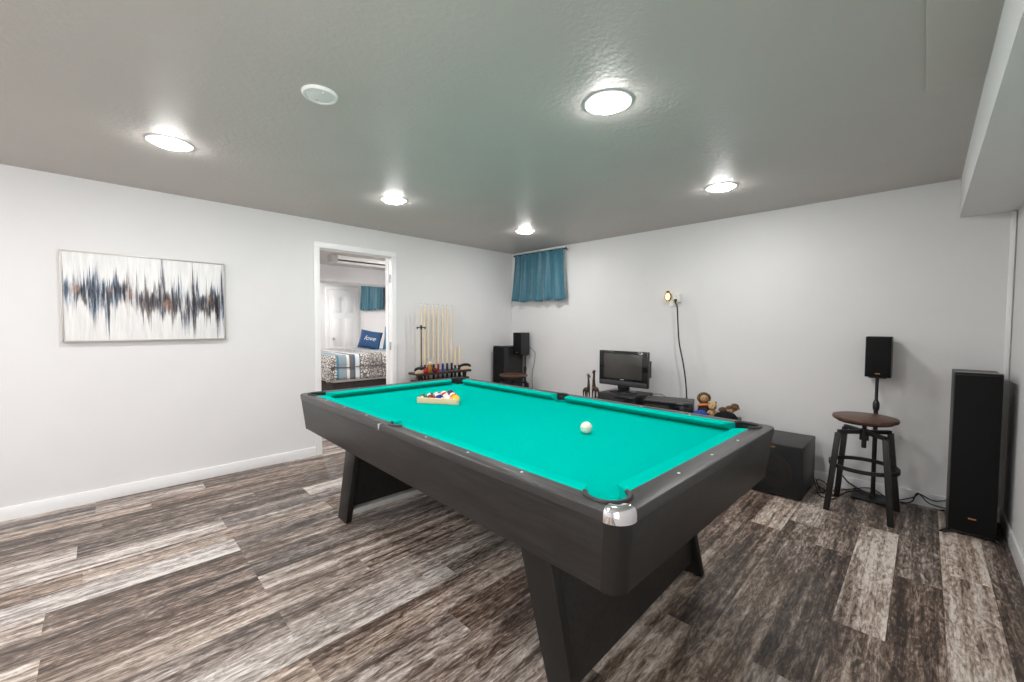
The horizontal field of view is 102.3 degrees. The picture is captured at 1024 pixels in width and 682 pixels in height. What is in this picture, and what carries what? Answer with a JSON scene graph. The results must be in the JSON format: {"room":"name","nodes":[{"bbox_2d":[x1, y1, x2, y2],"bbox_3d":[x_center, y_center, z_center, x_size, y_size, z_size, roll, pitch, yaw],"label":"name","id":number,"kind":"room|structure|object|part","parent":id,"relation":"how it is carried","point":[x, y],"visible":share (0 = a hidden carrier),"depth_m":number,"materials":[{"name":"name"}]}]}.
{"room":"game room","nodes":[
{"label":"game room","id":0,"kind":"room"},
{"bbox_2d":[0,164,511,507],"bbox_3d":[-2.384,-0.012,3.634,6.600,2.300,0.120,-2,3,-45],"label":"wall","id":1,"kind":"structure","parent":0,"point":[76,417],"depth_m":3.27,"materials":[{"name":"paint"}]},
{"bbox_2d":[59,249,225,341],"bbox_3d":[-2.749,-0.319,3.143,0.930,0.628,0.040,-2,3,-45],"label":"painting","id":2,"kind":"object","parent":1,"relation":"attached to","point":[105,296],"visible":1,"depth_m":3.08,"materials":[{"name":"paint"}]},
{"bbox_2d":[0,447,315,521],"bbox_3d":[-2.348,1.094,3.625,6.587,0.090,0.012,-2,3,-45],"label":"baseboard","id":3,"kind":"structure","parent":1,"relation":"attached to","point":[82,498],"depth_m":3.14,"materials":[{"name":"white paint"}]},
{"bbox_2d":[313,241,396,455],"bbox_3d":[-1.653,0.068,4.367,0.878,2.091,0.148,-2,3,-45],"label":"trim","id":4,"kind":"structure","parent":1,"relation":"attached to","point":[390,257],"depth_m":4.42,"materials":[{"name":"white paint"}]},
{"bbox_2d":[389,274,390,349],"bbox_3d":[-1.362,0.081,4.609,0.012,1.640,0.039,-2,3,-45],"label":"hinge","id":5,"kind":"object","parent":1,"relation":"attached to","point":[390,274],"depth_m":4.59,"materials":[{"name":"metal"}]},
{"bbox_2d":[320,283,360,348],"bbox_3d":[-5.767,-0.160,7.107,6.720,2.300,0.120,-2,3,-45],"label":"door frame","id":6,"kind":"structure","parent":0,"point":[322,285],"depth_m":8.78,"materials":[{"name":"paint"}]},
{"bbox_2d":[325,286,358,347],"bbox_3d":[-3.716,-0.128,9.057,0.724,2.105,0.020,-2,3,-45],"label":"trim","id":7,"kind":"structure","parent":6,"relation":"attached to","point":[327,288],"depth_m":8.84,"materials":[{"name":"white paint"}]},
{"bbox_2d":[329,290,355,347],"bbox_3d":[-3.684,-0.089,9.030,0.580,2.030,0.104,-2,3,-45],"label":"door","id":8,"kind":"structure","parent":6,"relation":"in","point":[342,304],"depth_m":9.01,"materials":[{"name":"white paint"}]},
{"bbox_2d":[320,264,385,286],"bbox_3d":[-3.623,-1.155,6.822,3.800,0.270,0.450,-2,3,-45],"label":"soffit","id":9,"kind":"structure","parent":0,"point":[333,274],"depth_m":7.32,"materials":[{"name":"paint"}]},
{"bbox_2d":[0,0,1004,270],"bbox_3d":[-2.428,-1.206,3.638,6.840,0.114,9.680,-2,3,-45],"label":"ceiling","id":10,"kind":"structure","parent":0,"point":[471,113],"depth_m":1.90,"materials":[{"name":"paint"}]},
{"bbox_2d":[145,134,193,151],"bbox_3d":[-1.918,-1.100,2.313,0.214,0.021,0.214,-2,3,-45],"label":"recessed light","id":11,"kind":"object","parent":10,"relation":"in","point":[163,141],"visible":1,"depth_m":2.28,"materials":[{"name":"white plastic"}]},
{"bbox_2d":[152,137,187,150],"bbox_3d":[-1.918,-1.097,2.313,0.156,0.016,0.156,-2,3,-45],"label":"diffuser","id":12,"kind":"object","parent":11,"relation":"attached to","point":[164,142],"depth_m":2.29,"materials":[{"name":"white plastic"}]},
{"bbox_2d":[328,254,384,267],"bbox_3d":[-2.262,-1.212,6.376,1.100,0.110,0.145,-2,3,-45],"label":"mini-split air conditioner","id":13,"kind":"object","parent":10,"relation":"attached to","point":[332,258],"visible":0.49,"depth_m":6.21,"materials":[{"name":"white plastic"}]},
{"bbox_2d":[337,261,384,267],"bbox_3d":[-2.263,-1.175,6.377,0.900,0.022,0.100,-2,3,-45],"label":"diffuser","id":14,"kind":"object","parent":13,"relation":"attached to","point":[367,263],"depth_m":6.33,"materials":[{"name":"white plastic"}]},
{"bbox_2d":[380,196,406,203],"bbox_3d":[-0.959,-1.135,3.351,0.214,0.021,0.214,-2,3,-45],"label":"recessed light","id":15,"kind":"object","parent":10,"relation":"in","point":[387,199],"visible":1,"depth_m":3.31,"materials":[{"name":"white plastic"}]},
{"bbox_2d":[384,198,403,203],"bbox_3d":[-0.959,-1.133,3.351,0.156,0.016,0.156,-2,3,-45],"label":"diffuser","id":16,"kind":"object","parent":15,"relation":"attached to","point":[387,200],"depth_m":3.32,"materials":[{"name":"white plastic"}]},
{"bbox_2d":[515,229,534,233],"bbox_3d":[0.139,-1.171,4.430,0.214,0.021,0.214,-2,3,-45],"label":"recessed light","id":17,"kind":"object","parent":10,"relation":"in","point":[522,231],"visible":1,"depth_m":4.39,"materials":[{"name":"white plastic"}]},
{"bbox_2d":[518,230,531,233],"bbox_3d":[0.139,-1.169,4.430,0.156,0.016,0.156,-2,3,-45],"label":"diffuser","id":18,"kind":"object","parent":17,"relation":"attached to","point":[519,231],"depth_m":4.39,"materials":[{"name":"white plastic"}]},
{"bbox_2d":[584,90,631,115],"bbox_3d":[0.436,-1.072,1.877,0.214,0.021,0.214,-2,3,-45],"label":"recessed light","id":19,"kind":"object","parent":10,"relation":"in","point":[606,102],"visible":1,"depth_m":1.85,"materials":[{"name":"white plastic"}]},
{"bbox_2d":[591,94,625,113],"bbox_3d":[0.436,-1.070,1.877,0.156,0.016,0.156,-2,3,-45],"label":"diffuser","id":20,"kind":"object","parent":19,"relation":"attached to","point":[601,103],"depth_m":1.85,"materials":[{"name":"white plastic"}]},
{"bbox_2d":[705,182,737,191],"bbox_3d":[1.520,-1.110,3.001,0.214,0.021,0.214,-2,3,-45],"label":"recessed light","id":21,"kind":"object","parent":10,"relation":"in","point":[723,186],"visible":1,"depth_m":2.96,"materials":[{"name":"white plastic"}]},
{"bbox_2d":[709,184,732,191],"bbox_3d":[1.520,-1.107,3.001,0.156,0.016,0.156,-2,3,-45],"label":"diffuser","id":22,"kind":"object","parent":21,"relation":"attached to","point":[717,187],"depth_m":2.97,"materials":[{"name":"white plastic"}]},
{"bbox_2d":[0,438,1023,681],"bbox_3d":[-2.424,1.136,3.712,6.800,0.001,9.856,-2,3,-45],"label":"floor","id":23,"kind":"structure","parent":0,"point":[253,575],"depth_m":1.97,"materials":[{"name":"brown wood"}]},
{"bbox_2d":[321,347,385,390],"bbox_3d":[-2.428,0.398,6.914,2.044,1.210,1.891,-2,3,-45],"label":"bed","id":24,"kind":"object","parent":23,"relation":"on","point":[353,367],"visible":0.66,"depth_m":5.92,"materials":[{"name":"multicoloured fabric"}]},
{"bbox_3d":[-2.413,0.373,6.930,1.855,0.340,1.670,-2,3,-45],"label":"mattress","id":25,"kind":"part","parent":24,"relation":"part of","materials":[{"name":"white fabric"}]},
{"bbox_2d":[357,329,382,349],"bbox_3d":[-2.479,-0.019,7.214,0.412,0.373,0.172,0,2,-3],"label":"pillow","id":26,"kind":"object","parent":24,"relation":"on","point":[368,339],"visible":0.99,"depth_m":7.16,"materials":[{"name":"blue fabric"}]},
{"bbox_2d":[383,327,385,348],"bbox_3d":[-2.006,-0.054,7.135,0.442,0.386,0.186,0,2,4],"label":"pillow","id":27,"kind":"object","parent":24,"relation":"on","point":[384,344],"visible":0.06,"depth_m":7.10,"materials":[{"name":"teal fabric"}]},
{"bbox_2d":[408,368,470,381],"bbox_3d":[-0.838,0.725,4.877,0.770,0.748,0.280,-2,3,-45],"label":"cue rack","id":28,"kind":"object","parent":23,"relation":"on","point":[418,376],"visible":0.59,"depth_m":4.79,"materials":[{"name":"brown wood"}]},
{"bbox_2d":[414,367,425,373],"bbox_3d":[-1.013,0.322,4.586,0.166,0.077,0.033,-1,3,-39],"label":"brush","id":29,"kind":"object","parent":28,"relation":"on","point":[416,368],"visible":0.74,"depth_m":4.56,"materials":[{"name":"black plastic"}]},
{"bbox_2d":[420,304,422,379],"bbox_3d":[-1.032,0.312,4.701,0.031,1.473,0.031,-2,3,-45],"label":"pool cue","id":30,"kind":"object","parent":28,"relation":"on","point":[420,304],"visible":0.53,"depth_m":4.68,"materials":[{"name":"beige wood"}]},
{"bbox_2d":[417,325,425,380],"bbox_3d":[-1.017,0.437,4.629,0.115,1.230,0.017,-2,3,-45],"label":"stick","id":31,"kind":"object","parent":28,"relation":"on","point":[420,327],"visible":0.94,"depth_m":4.61,"materials":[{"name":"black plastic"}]},
{"bbox_2d":[424,304,425,379],"bbox_3d":[-1.000,0.311,4.733,0.031,1.473,0.031,-2,3,-45],"label":"pool cue","id":32,"kind":"object","parent":28,"relation":"on","point":[424,304],"visible":0.56,"depth_m":4.71,"materials":[{"name":"beige wood"}]},
{"bbox_2d":[427,304,429,378],"bbox_3d":[-0.966,0.311,4.767,0.031,1.471,0.031,-2,3,-45],"label":"pool cue","id":33,"kind":"object","parent":28,"relation":"on","point":[428,354],"visible":0.46,"depth_m":4.74,"materials":[{"name":"beige wood"}]},
{"bbox_2d":[427,358,432,372],"bbox_3d":[-0.922,0.274,4.642,0.072,0.170,0.072,-2,3,-45],"label":"beer glass","id":34,"kind":"object","parent":28,"relation":"on","point":[429,360],"visible":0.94,"depth_m":4.61,"materials":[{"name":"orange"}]},
{"bbox_2d":[433,304,434,378],"bbox_3d":[-0.915,0.309,4.817,0.031,1.473,0.031,-2,3,-45],"label":"pool cue","id":35,"kind":"object","parent":28,"relation":"on","point":[433,304],"visible":0.54,"depth_m":4.80,"materials":[{"name":"beige wood"}]},
{"bbox_2d":[437,305,438,377],"bbox_3d":[-0.869,0.308,4.863,0.031,1.471,0.031,-2,3,-45],"label":"pool cue","id":36,"kind":"object","parent":28,"relation":"on","point":[437,305],"visible":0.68,"depth_m":4.84,"materials":[{"name":"beige wood"}]},
{"bbox_2d":[408,368,470,375],"bbox_3d":[-0.836,0.362,4.863,0.750,0.023,0.250,-2,3,-45],"label":"shelf","id":37,"kind":"object","parent":28,"relation":"attached to","point":[440,371],"depth_m":4.78,"materials":[{"name":"brown wood"}]},
{"bbox_2d":[411,375,468,381],"bbox_3d":[-0.837,0.449,4.867,0.720,0.020,0.200,-2,3,-45],"label":"shelf","id":38,"kind":"object","parent":28,"relation":"attached to","point":[465,376],"depth_m":4.84,"materials":[{"name":"brown wood"}]},
{"bbox_2d":[442,305,443,377],"bbox_3d":[-0.824,0.308,4.909,0.031,1.469,0.031,-2,3,-45],"label":"pool cue","id":39,"kind":"object","parent":28,"relation":"on","point":[442,305],"visible":0.59,"depth_m":4.89,"materials":[{"name":"beige wood"}]},
{"bbox_2d":[446,306,447,376],"bbox_3d":[-0.779,0.308,4.953,0.031,1.465,0.031,-2,3,-45],"label":"pool cue","id":40,"kind":"object","parent":28,"relation":"on","point":[446,306],"visible":0.59,"depth_m":4.93,"materials":[{"name":"beige wood"}]},
{"bbox_2d":[451,306,452,376],"bbox_3d":[-0.731,0.307,5.001,0.031,1.463,0.031,-2,3,-45],"label":"pool cue","id":41,"kind":"object","parent":28,"relation":"on","point":[451,306],"visible":0.59,"depth_m":4.98,"materials":[{"name":"beige wood"}]},
{"bbox_2d":[454,346,455,376],"bbox_3d":[-0.689,0.549,4.997,0.027,0.980,0.027,-2,3,-45],"label":"pool cue","id":42,"kind":"object","parent":28,"relation":"on","point":[454,346],"visible":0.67,"depth_m":4.97,"materials":[{"name":"beige wood"}]},
{"bbox_2d":[458,346,460,376],"bbox_3d":[-0.642,0.548,5.043,0.040,0.980,0.040,-2,3,-45],"label":"pool cue","id":43,"kind":"object","parent":28,"relation":"on","point":[459,347],"visible":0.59,"depth_m":5.01,"materials":[{"name":"beige wood"}]},
{"bbox_2d":[459,363,470,369],"bbox_3d":[-0.571,0.307,5.027,0.166,0.077,0.033,-1,3,-39],"label":"brush","id":44,"kind":"object","parent":28,"relation":"on","point":[468,365],"visible":1,"depth_m":5.01,"materials":[{"name":"black plastic"}]},
{"bbox_2d":[493,345,522,385],"bbox_3d":[-0.051,0.566,5.655,0.434,1.012,0.274,-2,3,-45],"label":"tower speaker","id":45,"kind":"object","parent":23,"relation":"on","point":[504,360],"visible":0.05,"depth_m":5.52},
{"bbox_2d":[493,347,503,382],"bbox_3d":[-0.184,0.568,5.523,0.016,0.973,0.194,-2,3,-45],"label":"grille","id":46,"kind":"object","parent":45,"relation":"attached to","point":[498,352],"depth_m":5.50,"materials":[{"name":"black fabric"}]},
{"bbox_2d":[500,372,528,387],"bbox_3d":[0.019,0.754,5.286,0.384,0.666,0.384,2,3,37],"label":"bar stool","id":47,"kind":"object","parent":23,"relation":"on","point":[511,375],"visible":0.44,"depth_m":5.22,"materials":[{"name":"brown wood"}]},
{"bbox_3d":[0.021,0.436,5.274,0.360,0.030,0.360,2,3,37],"label":"seat","id":48,"kind":"part","parent":47,"relation":"part of","materials":[{"name":"brown wood"}]},
{"bbox_2d":[522,355,526,386],"bbox_3d":[0.167,0.629,5.558,0.200,0.892,0.215,-2,3,-45],"label":"speaker stand","id":49,"kind":"object","parent":23,"relation":"on","point":[525,367],"visible":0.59,"depth_m":5.53,"materials":[{"name":"black paint"}]},
{"bbox_2d":[513,332,529,354],"bbox_3d":[0.124,0.034,5.558,0.179,0.296,0.144,-2,3,-45],"label":"speaker","id":50,"kind":"object","parent":49,"relation":"on","point":[521,340],"visible":1,"depth_m":5.50},
{"bbox_2d":[513,333,520,354],"bbox_3d":[0.067,0.035,5.500,0.012,0.290,0.138,-2,3,-45],"label":"grille","id":51,"kind":"object","parent":50,"relation":"attached to","point":[516,336],"depth_m":5.49,"materials":[{"name":"black fabric"}]},
{"bbox_2d":[300,377,773,681],"bbox_3d":[-0.104,0.784,2.429,1.388,0.822,2.535,-2,3,-44],"label":"pool table","id":52,"kind":"object","parent":23,"relation":"on","point":[604,520],"visible":0.98,"depth_m":1.61,"materials":[{"name":"black laminate"}]},
{"bbox_3d":[-1.034,0.878,2.634,0.037,0.599,0.314,-2,3,-44],"label":"leg","id":53,"kind":"part","parent":52,"relation":"part of","materials":[{"name":"black laminate"}]},
{"bbox_2d":[317,395,401,423],"bbox_3d":[-0.931,0.403,2.419,0.062,0.040,1.057,-2,3,-44],"label":"cushion","id":54,"kind":"object","parent":52,"relation":"on","point":[364,411],"depth_m":2.30,"materials":[{"name":"green fabric"}]},
{"bbox_3d":[-0.655,0.830,3.025,1.053,0.530,0.171,-2,3,-44],"label":"leg panel","id":55,"kind":"part","parent":52,"relation":"part of","materials":[{"name":"black laminate"}]},
{"bbox_2d":[326,379,451,397],"bbox_3d":[-0.904,0.371,3.252,1.077,0.040,0.062,-2,3,-44],"label":"cushion","id":56,"kind":"object","parent":52,"relation":"on","point":[357,392],"depth_m":3.19,"materials":[{"name":"green fabric"}]},
{"bbox_2d":[417,397,458,404],"bbox_3d":[-0.465,0.390,2.833,0.293,0.038,0.258,1,2,13],"label":"ball rack","id":57,"kind":"object","parent":52,"relation":"on","point":[419,399],"visible":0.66,"depth_m":2.71,"materials":[{"name":"brown wood"}]},
{"bbox_2d":[403,425,585,490],"bbox_3d":[-0.134,0.438,1.589,0.062,0.040,1.057,-2,3,-44],"label":"cushion","id":58,"kind":"object","parent":52,"relation":"on","point":[560,480],"depth_m":1.46,"materials":[{"name":"green fabric"}]},
{"bbox_2d":[462,379,556,399],"bbox_3d":[-0.070,0.375,3.245,0.062,0.040,1.057,-2,3,-44],"label":"cushion","id":59,"kind":"object","parent":52,"relation":"on","point":[513,390],"depth_m":3.17,"materials":[{"name":"green fabric"}]},
{"bbox_3d":[-0.102,0.403,2.417,1.384,0.034,2.532,-2,3,-44],"label":"rail","id":60,"kind":"part","parent":52,"relation":"part of","materials":[{"name":"black laminate"}]},
{"bbox_3d":[0.121,0.929,1.431,0.037,0.599,0.301,-2,3,-44],"label":"leg","id":61,"kind":"part","parent":52,"relation":"part of","materials":[{"name":"black laminate"}]},
{"bbox_2d":[580,421,591,433],"bbox_3d":[0.358,0.417,1.990,0.057,0.057,0.057,-2,3,-45],"label":"ball","id":62,"kind":"object","parent":52,"relation":"on","point":[586,427],"visible":1,"depth_m":1.97,"materials":[{"name":"white plastic"}]},
{"bbox_3d":[0.276,0.573,1.089,0.077,0.204,0.077,-2,3,-44],"label":"corner post","id":63,"kind":"part","parent":52,"relation":"part of","materials":[{"name":"black laminate"}]},
{"bbox_3d":[0.526,0.882,1.795,1.056,0.530,0.151,-2,3,-45],"label":"leg panel","id":64,"kind":"part","parent":52,"relation":"part of","materials":[{"name":"black laminate"}]},
{"bbox_2d":[564,396,734,429],"bbox_3d":[0.727,0.411,2.416,0.062,0.040,1.057,-2,3,-44],"label":"cushion","id":65,"kind":"object","parent":52,"relation":"on","point":[703,422],"depth_m":2.33,"materials":[{"name":"green fabric"}]},
{"bbox_2d":[617,428,746,498],"bbox_3d":[0.700,0.442,1.582,1.077,0.040,0.062,-2,3,-44],"label":"cushion","id":66,"kind":"object","parent":52,"relation":"on","point":[645,478],"depth_m":1.44,"materials":[{"name":"green fabric"}]},
{"bbox_3d":[0.888,0.903,2.206,0.037,0.599,0.274,-2,3,-44],"label":"leg","id":67,"kind":"part","parent":52,"relation":"part of","materials":[{"name":"black laminate"}]},
{"bbox_2d":[751,430,814,500],"bbox_3d":[2.156,0.972,3.315,0.503,0.400,0.375,-2,3,-45],"label":"subwoofer","id":68,"kind":"object","parent":23,"relation":"on","point":[791,461],"visible":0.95,"depth_m":3.11,"materials":[{"name":"black wood"}]},
{"bbox_2d":[751,444,801,500],"bbox_3d":[1.983,0.975,3.142,0.010,0.384,0.365,-2,3,-45],"label":"grille","id":69,"kind":"object","parent":68,"relation":"attached to","point":[783,477],"depth_m":3.08,"materials":[{"name":"black fabric"}]},
{"bbox_2d":[813,476,836,498],"bbox_3d":[2.413,1.127,3.188,0.119,0.103,0.252,1,2,21],"label":"cable","id":70,"kind":"object","parent":23,"relation":"on","point":[813,476],"visible":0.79,"depth_m":3.20,"materials":[{"name":"black plastic"}]},
{"bbox_2d":[823,411,900,527],"bbox_3d":[2.457,0.857,2.886,0.384,0.666,0.384,-2,3,-42],"label":"bar stool","id":71,"kind":"object","parent":23,"relation":"on","point":[891,473],"visible":1,"depth_m":2.86,"materials":[{"name":"brown wood"}]},
{"bbox_3d":[2.251,0.912,2.900,0.107,0.546,0.045,0,2,3],"label":"leg","id":72,"kind":"part","parent":71,"relation":"part of","materials":[{"name":"black paint"}]},
{"bbox_3d":[2.468,0.905,3.095,0.045,0.546,0.107,0,2,3],"label":"leg","id":73,"kind":"part","parent":71,"relation":"part of","materials":[{"name":"black paint"}]},
{"bbox_3d":[2.458,0.656,2.879,0.030,0.179,0.030,-2,3,-42],"label":"screw post","id":74,"kind":"part","parent":71,"relation":"part of","materials":[{"name":"black metal"}]},
{"bbox_3d":[2.459,0.560,2.875,0.312,0.012,0.312,-2,3,-42],"label":"seat plate","id":75,"kind":"part","parent":71,"relation":"part of","materials":[{"name":"black paint"}]},
{"bbox_3d":[2.459,0.539,2.874,0.360,0.030,0.360,-2,3,-42],"label":"seat","id":76,"kind":"part","parent":71,"relation":"part of","materials":[{"name":"brown wood"}]},
{"bbox_3d":[2.446,0.921,2.683,0.045,0.546,0.107,0,2,3],"label":"leg","id":77,"kind":"part","parent":71,"relation":"part of","materials":[{"name":"black paint"}]},
{"bbox_3d":[2.663,0.914,2.877,0.107,0.546,0.045,0,2,3],"label":"leg","id":78,"kind":"part","parent":71,"relation":"part of","materials":[{"name":"black paint"}]},
{"bbox_2d":[850,377,886,505],"bbox_3d":[2.692,0.722,3.078,0.200,0.919,0.215,-2,3,-45],"label":"speaker stand","id":79,"kind":"object","parent":23,"relation":"on","point":[871,497],"visible":0.8,"depth_m":3.06,"materials":[{"name":"black paint"}]},
{"bbox_2d":[842,475,865,491],"bbox_3d":[2.702,1.122,3.179,0.068,0.119,0.249,-1,3,-33],"label":"cable","id":80,"kind":"object","parent":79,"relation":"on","point":[842,475],"visible":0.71,"depth_m":3.22,"materials":[{"name":"black plastic"}]},
{"bbox_3d":[2.690,1.173,3.096,0.200,0.016,0.215,-2,3,-45],"label":"plate","id":81,"kind":"part","parent":79,"relation":"part of","materials":[{"name":"black paint"}]},
{"bbox_2d":[864,336,893,377],"bbox_3d":[2.703,0.115,3.038,0.179,0.296,0.144,-2,3,-45],"label":"speaker","id":82,"kind":"object","parent":79,"relation":"on","point":[879,349],"visible":1,"depth_m":2.98},
{"bbox_2d":[815,482,945,501],"bbox_3d":[2.752,1.133,3.106,0.766,0.106,0.116,2,3,35],"label":"cable","id":83,"kind":"object","parent":23,"relation":"on","point":[815,482],"visible":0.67,"depth_m":3.03,"materials":[{"name":"black plastic"}]},
{"bbox_2d":[815,478,945,508],"bbox_3d":[2.731,1.139,3.071,0.754,0.097,0.203,2,3,30],"label":"cable","id":84,"kind":"object","parent":23,"relation":"on","point":[815,478],"visible":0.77,"depth_m":3.00,"materials":[{"name":"black plastic"}]},
{"bbox_2d":[938,369,1005,546],"bbox_3d":[2.955,0.695,2.648,0.434,1.012,0.274,-2,3,-45],"label":"tower speaker","id":85,"kind":"object","parent":23,"relation":"on","point":[976,404],"visible":1,"depth_m":2.51},
{"bbox_3d":[2.845,0.198,2.515,0.070,0.008,0.196,-2,3,-45],"label":"trim","id":86,"kind":"part","parent":85,"relation":"part of","materials":[{"name":"black plastic"}]},
{"bbox_3d":[1.370,0.907,4.134,0.500,0.460,1.540,-2,3,-45],"label":"media console","id":87,"kind":"object","parent":23,"relation":"on","visible":0},
{"bbox_2d":[583,373,590,396],"bbox_3d":[0.828,0.505,4.568,0.048,0.300,0.148,-1,2,-20],"label":"giraffe figurine","id":88,"kind":"object","parent":87,"relation":"on","point":[586,389],"visible":0.83,"depth_m":4.53,"materials":[{"name":"brown wood"}]},
{"bbox_2d":[592,370,598,397],"bbox_3d":[0.918,0.486,4.547,0.054,0.339,0.167,0,2,-11],"label":"giraffe figurine","id":89,"kind":"object","parent":87,"relation":"on","point":[595,389],"visible":0.85,"depth_m":4.57,"materials":[{"name":"brown wood"}]},
{"bbox_2d":[598,388,652,404],"bbox_3d":[1.168,0.601,4.273,0.365,0.140,0.430,-2,3,-45],"label":"media box","id":90,"kind":"object","parent":87,"relation":"on","point":[638,399],"visible":0.52,"depth_m":4.13,"materials":[{"name":"black plastic"}]},
{"bbox_3d":[1.041,0.605,4.147,0.006,0.100,0.415,-2,3,-45],"label":"panel","id":91,"kind":"part","parent":90,"relation":"part of","materials":[{"name":"black plastic"}]},
{"bbox_2d":[599,350,651,393],"bbox_3d":[1.156,0.317,4.280,0.196,0.428,0.560,-2,3,-45],"label":"television","id":92,"kind":"object","parent":90,"relation":"on","point":[623,369],"visible":1,"depth_m":4.24,"materials":[{"name":"black plastic"}]},
{"bbox_2d":[644,394,693,412],"bbox_3d":[1.476,0.607,3.876,0.420,0.162,0.312,1,2,27],"label":"receiver","id":93,"kind":"object","parent":87,"relation":"on","point":[672,403],"visible":0.64,"depth_m":3.78,"materials":[{"name":"grey metal"}]},
{"bbox_3d":[1.418,0.619,3.761,0.420,0.124,0.014,1,2,27],"label":"panel","id":94,"kind":"part","parent":93,"relation":"part of","materials":[{"name":"black plastic"}]},
{"bbox_2d":[693,409,708,415],"bbox_3d":[1.630,0.647,3.566,0.144,0.110,0.189,1,2,25],"label":"baseball cap","id":95,"kind":"object","parent":87,"relation":"on","point":[700,411],"visible":0.38,"depth_m":3.55,"materials":[{"name":"blue fabric"}]},
{"bbox_2d":[697,392,710,411],"bbox_3d":[1.737,0.578,3.735,0.119,0.232,0.124,1,2,13],"label":"figurine","id":96,"kind":"object","parent":87,"relation":"on","point":[703,398],"visible":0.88,"depth_m":3.71,"materials":[{"name":"brown fabric"}]},
{"bbox_2d":[707,401,717,415],"bbox_3d":[1.752,0.614,3.612,0.103,0.172,0.085,0,2,-17],"label":"bear figurine","id":97,"kind":"object","parent":87,"relation":"on","point":[712,406],"visible":0.72,"depth_m":3.60,"materials":[{"name":"beige fabric"}]},
{"bbox_2d":[714,410,737,419],"bbox_3d":[1.827,0.649,3.482,0.193,0.114,0.254,0,2,-15],"label":"baseball cap","id":98,"kind":"object","parent":87,"relation":"on","point":[723,414],"visible":0.46,"depth_m":3.46,"materials":[{"name":"black fabric"}]},
{"bbox_2d":[718,403,739,412],"bbox_3d":[1.938,0.624,3.681,0.171,0.141,0.083,1,2,25],"label":"dog figurine","id":99,"kind":"object","parent":87,"relation":"on","point":[734,407],"visible":0.73,"depth_m":3.65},
{"bbox_2d":[360,179,1017,507],"bbox_3d":[-0.055,-0.093,6.055,0.120,2.300,9.440,-2,3,-45],"label":"wall","id":100,"kind":"structure","parent":0,"point":[778,309],"depth_m":3.43,"materials":[{"name":"paint"}]},
{"bbox_2d":[360,286,383,310],"bbox_3d":[-2.956,-0.987,8.761,0.126,0.672,1.088,-2,3,-45],"label":"curtain","id":101,"kind":"object","parent":100,"relation":"attached to","point":[371,298],"visible":0.65,"depth_m":8.74,"materials":[{"name":"blue fabric"}]},
{"bbox_2d":[511,247,566,301],"bbox_3d":[0.358,-0.850,5.443,0.123,0.658,0.930,-2,3,-45],"label":"curtain","id":102,"kind":"object","parent":100,"relation":"attached to","point":[539,275],"visible":1,"depth_m":5.41,"materials":[{"name":"teal fabric"}]},
{"bbox_2d":[514,245,565,286],"bbox_3d":[0.352,-0.907,5.521,0.018,0.621,0.900,-2,3,-45],"label":"trim","id":103,"kind":"structure","parent":100,"relation":"attached to","point":[564,246],"depth_m":5.26,"materials":[{"name":"white paint"}]},
{"bbox_2d":[670,294,680,305],"bbox_3d":[1.656,-0.416,4.204,0.054,0.124,0.120,-2,3,-45],"label":"wall outlet","id":104,"kind":"object","parent":100,"relation":"attached to","point":[675,296],"visible":0.88,"depth_m":4.18,"materials":[{"name":"white plastic"}]},
{"bbox_2d":[665,291,671,300],"bbox_3d":[1.608,-0.459,4.233,0.063,0.105,0.066,-2,3,-45],"label":"night light","id":105,"kind":"object","parent":104,"relation":"attached to","point":[668,296],"visible":1,"depth_m":4.21,"materials":[{"name":"white plastic"}]},
{"bbox_2d":[674,299,686,397],"bbox_3d":[1.668,0.125,4.097,0.045,1.094,0.202,0,2,-17],"label":"power cord","id":106,"kind":"object","parent":100,"relation":"attached to","point":[675,300],"visible":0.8,"depth_m":4.09,"materials":[{"name":"black plastic"}]},
{"bbox_2d":[814,470,999,522],"bbox_3d":[1.601,1.081,4.339,0.012,0.100,4.578,-2,3,-45],"label":"baseboard","id":107,"kind":"structure","parent":100,"relation":"attached to","point":[904,493],"depth_m":3.05,"materials":[{"name":"white paint"}]},
{"bbox_2d":[1003,211,1016,379],"bbox_3d":[3.219,-0.289,2.668,0.016,1.090,0.024,-2,3,-45],"label":"trim","id":108,"kind":"structure","parent":100,"relation":"attached to","point":[1013,213],"depth_m":2.66,"materials":[{"name":"white paint"}]},
{"bbox_2d":[960,0,1023,217],"bbox_3d":[0.814,-0.893,0.396,6.600,0.263,0.255,-2,3,-45],"label":"soffit","id":109,"kind":"structure","parent":0,"point":[992,180],"depth_m":1.67,"materials":[{"name":"paint"}]},
{"bbox_2d":[1003,204,1023,556],"bbox_3d":[0.984,0.129,0.344,6.720,2.300,0.120,-2,3,-45],"label":"wall","id":110,"kind":"structure","parent":0,"point":[1013,503],"depth_m":2.46,"materials":[{"name":"paint"}]},
{"bbox_2d":[1000,508,1023,584],"bbox_3d":[0.890,1.228,0.391,6.600,0.100,0.012,-2,3,-45],"label":"baseboard","id":111,"kind":"structure","parent":110,"relation":"attached to","point":[1017,555],"depth_m":2.33,"materials":[{"name":"white paint"}]}
]}

